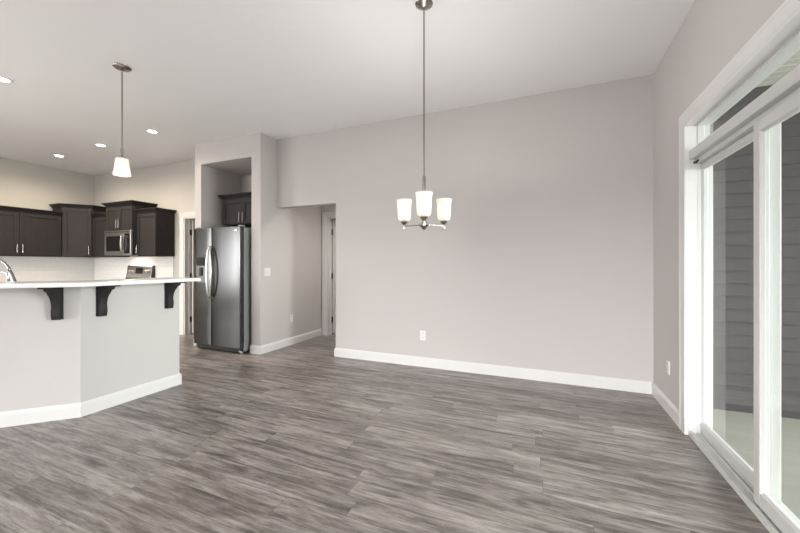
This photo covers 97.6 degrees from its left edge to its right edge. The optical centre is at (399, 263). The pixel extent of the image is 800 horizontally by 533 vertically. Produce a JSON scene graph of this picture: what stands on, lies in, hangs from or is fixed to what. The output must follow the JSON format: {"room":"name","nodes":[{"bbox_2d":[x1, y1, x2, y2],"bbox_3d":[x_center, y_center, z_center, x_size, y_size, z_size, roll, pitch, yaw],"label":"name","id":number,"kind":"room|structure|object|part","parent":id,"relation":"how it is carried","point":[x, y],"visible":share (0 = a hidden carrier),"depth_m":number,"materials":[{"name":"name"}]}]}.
{"room":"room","nodes":[
{"label":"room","id":0,"kind":"room"},
{"bbox_2d":[0,157,94,256],"bbox_3d":[-8.361,-0.285,2.242,0.120,3.050,10.700,0,0,23],"label":"wall","id":1,"kind":"structure","parent":0,"point":[22,184],"depth_m":6.39,"materials":[{"name":"beige paint"}]},
{"bbox_2d":[0,205,62,256],"bbox_3d":[-6.545,-0.542,5.951,0.375,0.815,1.125,0,0,23],"label":"upper cabinet","id":2,"kind":"object","parent":1,"relation":"attached to","point":[23,231],"visible":1,"depth_m":6.02,"materials":[{"name":"brown wood"}]},
{"bbox_3d":[-6.530,-0.506,5.642,0.019,0.719,0.554,0,0,23],"label":"door","id":3,"kind":"part","parent":2,"relation":"part of","materials":[{"name":"brown wood"}]},
{"bbox_3d":[-6.545,-0.917,5.951,0.375,0.066,1.125,0,0,23],"label":"crown molding","id":4,"kind":"part","parent":2,"relation":"part of","materials":[{"name":"brown wood"}]},
{"bbox_3d":[-6.315,-0.506,6.157,0.019,0.719,0.554,0,0,23],"label":"door","id":5,"kind":"part","parent":2,"relation":"part of","materials":[{"name":"brown wood"}]},
{"bbox_2d":[49,203,106,256],"bbox_3d":[-6.076,-0.621,6.696,0.667,0.971,0.716,0,0,23],"label":"upper cabinet","id":6,"kind":"object","parent":1,"relation":"attached to","point":[76,219],"visible":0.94,"depth_m":6.50,"materials":[{"name":"brown wood"}]},
{"bbox_3d":[-5.998,-0.585,6.510,0.408,0.875,0.019,0,0,-27],"label":"door","id":7,"kind":"part","parent":6,"relation":"part of","materials":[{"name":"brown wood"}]},
{"bbox_3d":[-6.076,-1.073,6.696,0.667,0.066,0.716,0,0,23],"label":"crown molding","id":8,"kind":"part","parent":6,"relation":"part of","materials":[{"name":"brown wood"}]},
{"bbox_2d":[0,283,178,411],"bbox_3d":[-3.524,0.707,2.590,3.201,1.066,0.572,0,0,-33],"label":"wall","id":9,"kind":"structure","parent":0,"point":[82,356],"depth_m":2.85,"materials":[{"name":"beige paint"}]},
{"bbox_2d":[37,287,63,319],"bbox_3d":[-2.682,0.307,2.688,0.066,0.268,0.218,0,0,-22],"label":"corbel","id":10,"kind":"object","parent":9,"relation":"attached to","point":[56,295],"visible":0.8,"depth_m":2.74,"materials":[{"name":"brown wood"}]},
{"bbox_3d":[-2.721,0.314,2.784,0.066,0.254,0.012,0,0,-22],"label":"plate","id":11,"kind":"part","parent":10,"relation":"part of","materials":[{"name":"brown wood"}]},
{"bbox_2d":[0,373,181,427],"bbox_3d":[-3.480,1.183,2.555,3.223,0.115,0.571,0,0,-35],"label":"baseboard","id":12,"kind":"structure","parent":9,"relation":"attached to","point":[74,410],"depth_m":2.86,"materials":[{"name":"white paint"}]},
{"bbox_2d":[0,277,200,288],"bbox_3d":[-3.393,0.155,2.507,3.434,0.033,0.916,0,0,-33],"label":"countertop","id":13,"kind":"structure","parent":9,"relation":"on","point":[109,282],"depth_m":2.78,"materials":[{"name":"white stone"}]},
{"bbox_2d":[0,272,9,280],"bbox_3d":[-3.437,0.195,3.051,0.086,0.259,0.040,0,0,3],"label":"soap dispenser","id":14,"kind":"object","parent":13,"relation":"on","point":[6,273],"visible":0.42,"depth_m":3.04,"materials":[{"name":"silver metal"}]},
{"bbox_2d":[0,259,16,280],"bbox_3d":[-3.457,0.134,2.981,0.402,0.380,0.056,0,0,2],"label":"kitchen faucet","id":15,"kind":"object","parent":13,"relation":"on","point":[11,274],"visible":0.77,"depth_m":2.98,"materials":[{"name":"silver metal"}]},
{"bbox_3d":[-3.478,0.074,2.988,0.325,0.261,0.021,0,0,0],"label":"spout","id":16,"kind":"part","parent":15,"relation":"part of","materials":[{"name":"silver metal"}]},
{"bbox_2d":[96,285,119,316],"bbox_3d":[-2.441,0.307,2.928,0.218,0.268,0.066,0,0,23],"label":"corbel","id":17,"kind":"object","parent":9,"relation":"attached to","point":[102,292],"visible":0.88,"depth_m":2.93,"materials":[{"name":"brown wood"}]},
{"bbox_3d":[-2.536,0.314,2.967,0.012,0.254,0.066,0,0,23],"label":"plate","id":18,"kind":"part","parent":17,"relation":"part of","materials":[{"name":"brown wood"}]},
{"bbox_2d":[165,282,185,308],"bbox_3d":[-2.220,0.307,3.456,0.218,0.268,0.066,0,0,23],"label":"corbel","id":19,"kind":"object","parent":9,"relation":"attached to","point":[170,288],"visible":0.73,"depth_m":3.46,"materials":[{"name":"brown wood"}]},
{"bbox_2d":[95,159,194,276],"bbox_3d":[-4.613,-0.285,6.540,3.730,3.050,0.120,0,0,23],"label":"wall","id":20,"kind":"structure","parent":0,"point":[171,186],"depth_m":6.38,"materials":[{"name":"beige paint"}]},
{"bbox_2d":[0,256,173,281],"bbox_3d":[-5.774,0.096,5.171,2.399,0.458,3.299,0,0,23],"label":"backsplash","id":21,"kind":"structure","parent":20,"relation":"attached to","point":[24,268],"depth_m":6.58,"materials":[{"name":"white tile"}]},
{"bbox_2d":[90,212,129,256],"bbox_3d":[-5.502,-0.542,6.642,0.540,0.815,0.375,0,0,23],"label":"upper cabinet","id":22,"kind":"object","parent":20,"relation":"attached to","point":[99,220],"visible":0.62,"depth_m":6.55,"materials":[{"name":"brown wood"}]},
{"bbox_3d":[-5.502,-0.917,6.642,0.540,0.066,0.375,0,0,23],"label":"crown molding","id":23,"kind":"part","parent":22,"relation":"part of","materials":[{"name":"brown wood"}]},
{"bbox_3d":[-5.553,-0.506,6.519,0.528,0.719,0.019,0,0,23],"label":"door","id":24,"kind":"part","parent":22,"relation":"part of","materials":[{"name":"brown wood"}]},
{"bbox_2d":[101,200,157,230],"bbox_3d":[-4.911,-0.845,6.357,0.876,0.500,0.445,0,0,23],"label":"upper cabinet","id":25,"kind":"object","parent":20,"relation":"attached to","point":[120,215],"visible":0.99,"depth_m":6.17,"materials":[{"name":"brown wood"}]},
{"bbox_3d":[-5.149,-0.809,6.275,0.372,0.404,0.019,0,0,23],"label":"door","id":26,"kind":"part","parent":25,"relation":"part of","materials":[{"name":"brown wood"}]},
{"bbox_2d":[105,230,136,255],"bbox_3d":[-4.920,-0.373,6.337,0.750,0.437,0.468,0,0,23],"label":"microwave oven","id":27,"kind":"object","parent":25,"relation":"attached to","point":[119,242],"visible":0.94,"depth_m":6.13,"materials":[{"name":"silver metal"}]},
{"bbox_3d":[-5.059,-0.357,6.219,0.536,0.341,0.032,0,0,23],"label":"door","id":28,"kind":"part","parent":27,"relation":"part of","materials":[{"name":"silver metal"}]},
{"bbox_3d":[-4.841,-0.357,6.085,0.026,0.322,0.065,0,0,10],"label":"handle","id":29,"kind":"part","parent":27,"relation":"part of","materials":[{"name":"silver metal"}]},
{"bbox_3d":[-4.737,-0.357,6.085,0.155,0.341,0.032,0,0,23],"label":"control panel","id":30,"kind":"part","parent":27,"relation":"part of","materials":[{"name":"black glass"}]},
{"bbox_3d":[-4.802,-0.809,6.130,0.372,0.404,0.019,0,0,23],"label":"door","id":31,"kind":"part","parent":25,"relation":"part of","materials":[{"name":"brown wood"}]},
{"bbox_3d":[-4.911,-1.062,6.357,0.876,0.066,0.445,0,0,23],"label":"crown molding","id":32,"kind":"part","parent":25,"relation":"part of","materials":[{"name":"brown wood"}]},
{"bbox_2d":[134,207,176,256],"bbox_3d":[-4.282,-0.542,6.133,0.563,0.815,0.375,0,0,23],"label":"upper cabinet","id":33,"kind":"object","parent":20,"relation":"attached to","point":[155,226],"visible":1,"depth_m":6.04,"materials":[{"name":"brown wood"}]},
{"bbox_3d":[-4.360,-0.506,6.021,0.493,0.719,0.019,0,0,23],"label":"door","id":34,"kind":"part","parent":33,"relation":"part of","materials":[{"name":"brown wood"}]},
{"bbox_3d":[-4.282,-0.917,6.133,0.563,0.066,0.375,0,0,23],"label":"crown molding","id":35,"kind":"part","parent":33,"relation":"part of","materials":[{"name":"brown wood"}]},
{"bbox_2d":[179,212,194,334],"bbox_3d":[-3.426,0.171,5.969,0.958,2.139,0.020,0,0,23],"label":"door frame","id":36,"kind":"structure","parent":20,"relation":"attached to","point":[184,214],"depth_m":6.13,"materials":[{"name":"white paint"}]},
{"bbox_2d":[184,217,194,334],"bbox_3d":[-3.258,0.215,6.373,0.780,2.050,0.855,0,0,23],"label":"door","id":37,"kind":"structure","parent":20,"relation":"in","point":[188,232],"depth_m":6.19,"materials":[{"name":"white paint"}]},
{"bbox_2d":[191,219,194,331],"bbox_3d":[-2.966,-0.090,7.045,1.300,2.660,2.080,0,0,23],"label":"wall","id":38,"kind":"structure","parent":0,"point":[191,219],"depth_m":6.37,"materials":[{"name":"beige paint"}]},
{"bbox_2d":[195,132,321,345],"bbox_3d":[-2.239,-0.285,5.712,1.290,3.050,1.420,0,0,23],"label":"wall","id":39,"kind":"structure","parent":0,"point":[288,242],"depth_m":5.24,"materials":[{"name":"beige paint"}]},
{"bbox_2d":[217,192,250,227],"bbox_3d":[-2.333,-0.843,5.525,0.956,0.465,0.495,0,0,23],"label":"upper cabinet","id":40,"kind":"object","parent":39,"relation":"attached to","point":[236,208],"visible":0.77,"depth_m":5.39,"materials":[{"name":"brown wood"}]},
{"bbox_3d":[-2.599,-0.806,5.427,0.412,0.369,0.019,0,0,23],"label":"door","id":41,"kind":"part","parent":40,"relation":"part of","materials":[{"name":"brown wood"}]},
{"bbox_3d":[-2.333,-1.042,5.525,0.956,0.066,0.495,0,0,23],"label":"crown molding","id":42,"kind":"part","parent":40,"relation":"part of","materials":[{"name":"brown wood"}]},
{"bbox_3d":[-2.215,-0.806,5.267,0.412,0.369,0.019,0,0,23],"label":"door","id":43,"kind":"part","parent":40,"relation":"part of","materials":[{"name":"brown wood"}]},
{"bbox_2d":[264,268,269,275],"bbox_3d":[-1.864,0.112,4.922,0.010,0.116,0.116,0,0,23],"label":"light switch","id":44,"kind":"object","parent":39,"relation":"attached to","point":[266,270],"visible":1,"depth_m":4.91,"materials":[{"name":"white plastic"}]},
{"bbox_2d":[250,329,321,354],"bbox_3d":[-1.725,1.183,5.479,0.193,0.115,1.415,0,0,23],"label":"baseboard","id":45,"kind":"structure","parent":39,"relation":"attached to","point":[254,349],"depth_m":5.21,"materials":[{"name":"white paint"}]},
{"bbox_2d":[322,205,335,216],"bbox_3d":[-0.421,-0.010,5.252,2.420,2.500,1.110,0,0,23],"label":"wall","id":46,"kind":"structure","parent":0,"point":[328,208],"depth_m":6.06,"materials":[{"name":"beige paint"}]},
{"bbox_2d":[322,211,335,334],"bbox_3d":[-0.917,0.171,5.919,0.938,2.139,0.020,0,0,23],"label":"door frame","id":47,"kind":"structure","parent":46,"relation":"attached to","point":[325,215],"depth_m":6.08,"materials":[{"name":"white paint"}]},
{"bbox_2d":[0,0,694,174],"bbox_3d":[-3.486,-1.860,1.443,9.735,0.100,13.220,0,0,23],"label":"ceiling","id":48,"kind":"structure","parent":0,"point":[203,71],"depth_m":3.11,"materials":[{"name":"white paint"}]},
{"bbox_2d":[0,76,12,82],"bbox_3d":[-3.893,-1.806,3.422,0.148,0.006,0.148,0,0,23],"label":"recessed light","id":49,"kind":"object","parent":48,"relation":"in","point":[2,79],"visible":1,"depth_m":3.44,"materials":[{"name":"white"}]},
{"bbox_2d":[112,63,131,176],"bbox_3d":[-2.554,-1.311,3.216,0.146,0.996,0.146,0,0,23],"label":"pendant light","id":50,"kind":"object","parent":48,"relation":"hanging from","point":[121,166],"visible":1,"depth_m":3.21,"materials":[{"name":"white glass"}]},
{"bbox_3d":[-2.554,-1.380,3.216,0.014,0.770,0.014,0,0,23],"label":"rod","id":51,"kind":"part","parent":50,"relation":"part of","materials":[{"name":"silver metal"}]},
{"bbox_3d":[-2.554,-0.890,3.216,0.122,0.154,0.122,0,0,23],"label":"lamp shade","id":52,"kind":"part","parent":50,"relation":"part of","materials":[{"name":"white glass"}]},
{"bbox_2d":[146,129,158,132],"bbox_3d":[-3.375,-1.806,4.767,0.148,0.006,0.148,0,0,23],"label":"recessed light","id":53,"kind":"object","parent":48,"relation":"in","point":[147,130],"visible":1,"depth_m":4.76,"materials":[{"name":"white plastic"}]},
{"bbox_2d":[396,0,451,229],"bbox_3d":[0.136,-1.024,2.432,0.385,1.571,0.395,0,0,23],"label":"chandelier","id":54,"kind":"object","parent":48,"relation":"hanging from","point":[423,198],"visible":1,"depth_m":2.43,"materials":[{"name":"white glass"}]},
{"bbox_3d":[0.031,-0.387,2.528,0.116,0.152,0.116,0,0,23],"label":"lamp shade","id":55,"kind":"part","parent":54,"relation":"part of","materials":[{"name":"white glass"}]},
{"bbox_3d":[0.167,-1.195,2.437,0.012,1.170,0.012,0,0,23],"label":"rod","id":56,"kind":"part","parent":54,"relation":"part of","materials":[{"name":"silver metal"}]},
{"bbox_3d":[0.156,-0.387,2.273,0.116,0.152,0.116,0,0,23],"label":"lamp shade","id":57,"kind":"part","parent":54,"relation":"part of","materials":[{"name":"white glass"}]},
{"bbox_3d":[0.314,-0.387,2.509,0.116,0.152,0.116,0,0,23],"label":"lamp shade","id":58,"kind":"part","parent":54,"relation":"part of","materials":[{"name":"white glass"}]},
{"bbox_2d":[0,332,768,532],"bbox_3d":[-3.509,1.290,1.453,9.685,0.100,13.220,0,0,23],"label":"floor","id":59,"kind":"structure","parent":0,"point":[300,437],"depth_m":2.23,"materials":[{"name":"grey wood"}]},
{"bbox_2d":[125,265,154,278],"bbox_3d":[-4.967,0.594,6.217,0.759,1.132,0.725,0,0,23],"label":"range","id":60,"kind":"object","parent":59,"relation":"on","point":[133,272],"visible":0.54,"depth_m":6.49,"materials":[{"name":"silver metal"}]},
{"bbox_2d":[194,225,250,353],"bbox_3d":[-2.457,0.352,5.272,0.910,1.775,0.871,0,0,23],"label":"refrigerator","id":61,"kind":"object","parent":59,"relation":"on","point":[222,255],"visible":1,"depth_m":4.90,"materials":[{"name":"grey metal"}]},
{"bbox_3d":[-2.866,-0.035,5.044,0.180,0.120,0.005,0,0,23],"label":"dispenser panel","id":62,"kind":"part","parent":61,"relation":"part of","materials":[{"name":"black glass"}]},
{"bbox_3d":[-2.836,0.320,5.074,0.362,1.670,0.072,0,0,23],"label":"freezer door","id":63,"kind":"part","parent":61,"relation":"part of","materials":[{"name":"silver metal"}]},
{"bbox_3d":[-2.711,0.120,4.947,0.032,0.745,0.077,0,0,34],"label":"handle","id":64,"kind":"part","parent":61,"relation":"part of","materials":[{"name":"silver metal"}]},
{"bbox_3d":[-2.659,0.120,4.921,0.043,0.745,0.096,0,0,-19],"label":"handle","id":65,"kind":"part","parent":61,"relation":"part of","materials":[{"name":"silver metal"}]},
{"bbox_3d":[-2.413,0.320,4.898,0.542,1.670,0.072,0,0,23],"label":"fridge door","id":66,"kind":"part","parent":61,"relation":"part of","materials":[{"name":"silver metal"}]},
{"bbox_2d":[277,74,652,382],"bbox_3d":[0.404,-0.285,4.241,4.720,3.050,0.120,0,0,23],"label":"wall","id":67,"kind":"structure","parent":0,"point":[542,259],"depth_m":3.87,"materials":[{"name":"beige paint"}]},
{"bbox_2d":[420,330,425,340],"bbox_3d":[0.276,0.863,4.225,0.072,0.116,0.009,0,0,23],"label":"wall outlet","id":68,"kind":"object","parent":67,"relation":"attached to","point":[422,333],"visible":1,"depth_m":4.22,"materials":[{"name":"white plastic"}]},
{"bbox_2d":[334,348,651,393],"bbox_3d":[0.777,1.183,4.067,3.554,0.115,0.115,0,0,23],"label":"baseboard","id":69,"kind":"structure","parent":67,"relation":"attached to","point":[637,386],"depth_m":3.84,"materials":[{"name":"white paint"}]},
{"bbox_2d":[653,0,799,409],"bbox_3d":[0.464,-0.235,-1.543,0.155,3.150,10.510,0,0,23],"label":"wall","id":70,"kind":"structure","parent":0,"point":[712,32],"depth_m":2.77,"materials":[{"name":"beige paint"}]},
{"bbox_2d":[652,382,678,426],"bbox_3d":[2.263,1.183,2.990,0.015,0.115,0.758,0,0,23],"label":"baseboard","id":71,"kind":"structure","parent":70,"relation":"attached to","point":[668,406],"depth_m":2.94,"materials":[{"name":"white paint"}]},
{"bbox_2d":[666,359,669,374],"bbox_3d":[2.238,0.860,2.924,0.009,0.116,0.072,0,0,23],"label":"wall outlet","id":72,"kind":"object","parent":70,"relation":"attached to","point":[667,360],"visible":1,"depth_m":2.92,"materials":[{"name":"white plastic"}]},
{"bbox_2d":[679,0,799,429],"bbox_3d":[1.727,0.068,1.712,0.020,2.344,2.008,0,0,23],"label":"door frame","id":73,"kind":"structure","parent":70,"relation":"attached to","point":[788,8],"depth_m":1.92,"materials":[{"name":"white paint"}]},
{"bbox_2d":[689,31,799,159],"bbox_3d":[1.828,-0.876,1.720,0.140,0.250,1.893,0,0,23],"label":"window","id":74,"kind":"structure","parent":73,"relation":"attached to","point":[790,82],"depth_m":1.83,"materials":[{"name":"white plastic"}]},
{"bbox_2d":[681,9,799,532],"bbox_3d":[1.817,0.133,1.717,0.174,2.295,1.908,0,0,23],"label":"door","id":75,"kind":"structure","parent":70,"relation":"in","point":[759,487],"depth_m":1.81,"materials":[{"name":"white plastic"}]},
{"bbox_3d":[2.029,0.238,2.147,0.042,1.912,0.915,0,0,23],"label":"fixed panel","id":76,"kind":"part","parent":75,"relation":"part of","materials":[{"name":"white plastic"}]},
{"bbox_3d":[1.846,0.265,1.705,0.112,2.030,1.908,0,0,23],"label":"frame","id":77,"kind":"part","parent":75,"relation":"part of","materials":[{"name":"white plastic"}]},
{"bbox_3d":[1.631,0.243,1.325,0.040,1.922,0.980,0,0,23],"label":"sliding panel","id":78,"kind":"part","parent":75,"relation":"part of","materials":[{"name":"white plastic"}]},
{"bbox_2d":[713,85,799,418],"bbox_3d":[4.491,-0.185,2.486,3.625,2.950,0.134,0,0,23],"label":"wall","id":79,"kind":"structure","parent":0,"point":[733,176],"depth_m":3.05,"materials":[{"name":"grey plastic"}]},
{"bbox_2d":[710,123,712,133],"bbox_3d":[2.756,-0.115,3.205,0.129,2.810,0.142,0,0,23],"label":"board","id":80,"kind":"object","parent":79,"relation":"attached to","point":[711,125],"visible":0.06,"depth_m":3.12,"materials":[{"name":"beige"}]},
{"bbox_2d":[713,409,799,519],"bbox_3d":[3.216,1.350,-0.475,4.098,0.120,6.600,0,0,23],"label":"floor","id":81,"kind":"structure","parent":0,"point":[736,429],"depth_m":2.53,"materials":[{"name":"concrete"}]},
{"bbox_2d":[756,50,799,86],"bbox_3d":[3.217,-1.615,-0.475,4.097,0.190,6.600,0,0,23],"label":"ceiling","id":82,"kind":"structure","parent":0,"point":[790,64],"depth_m":2.76,"materials":[{"name":"grey"}]},
{"bbox_3d":[-0.597,-0.090,6.555,1.350,2.660,1.160,0,0,23],"label":"wall","id":83,"kind":"structure","parent":0,"visible":0},
{"bbox_2d":[327,217,335,334],"bbox_3d":[-0.752,0.215,6.314,0.760,2.050,0.835,0,0,23],"label":"door","id":84,"kind":"structure","parent":83,"relation":"in","point":[331,224],"depth_m":6.17,"materials":[{"name":"white paint"}]}
]}

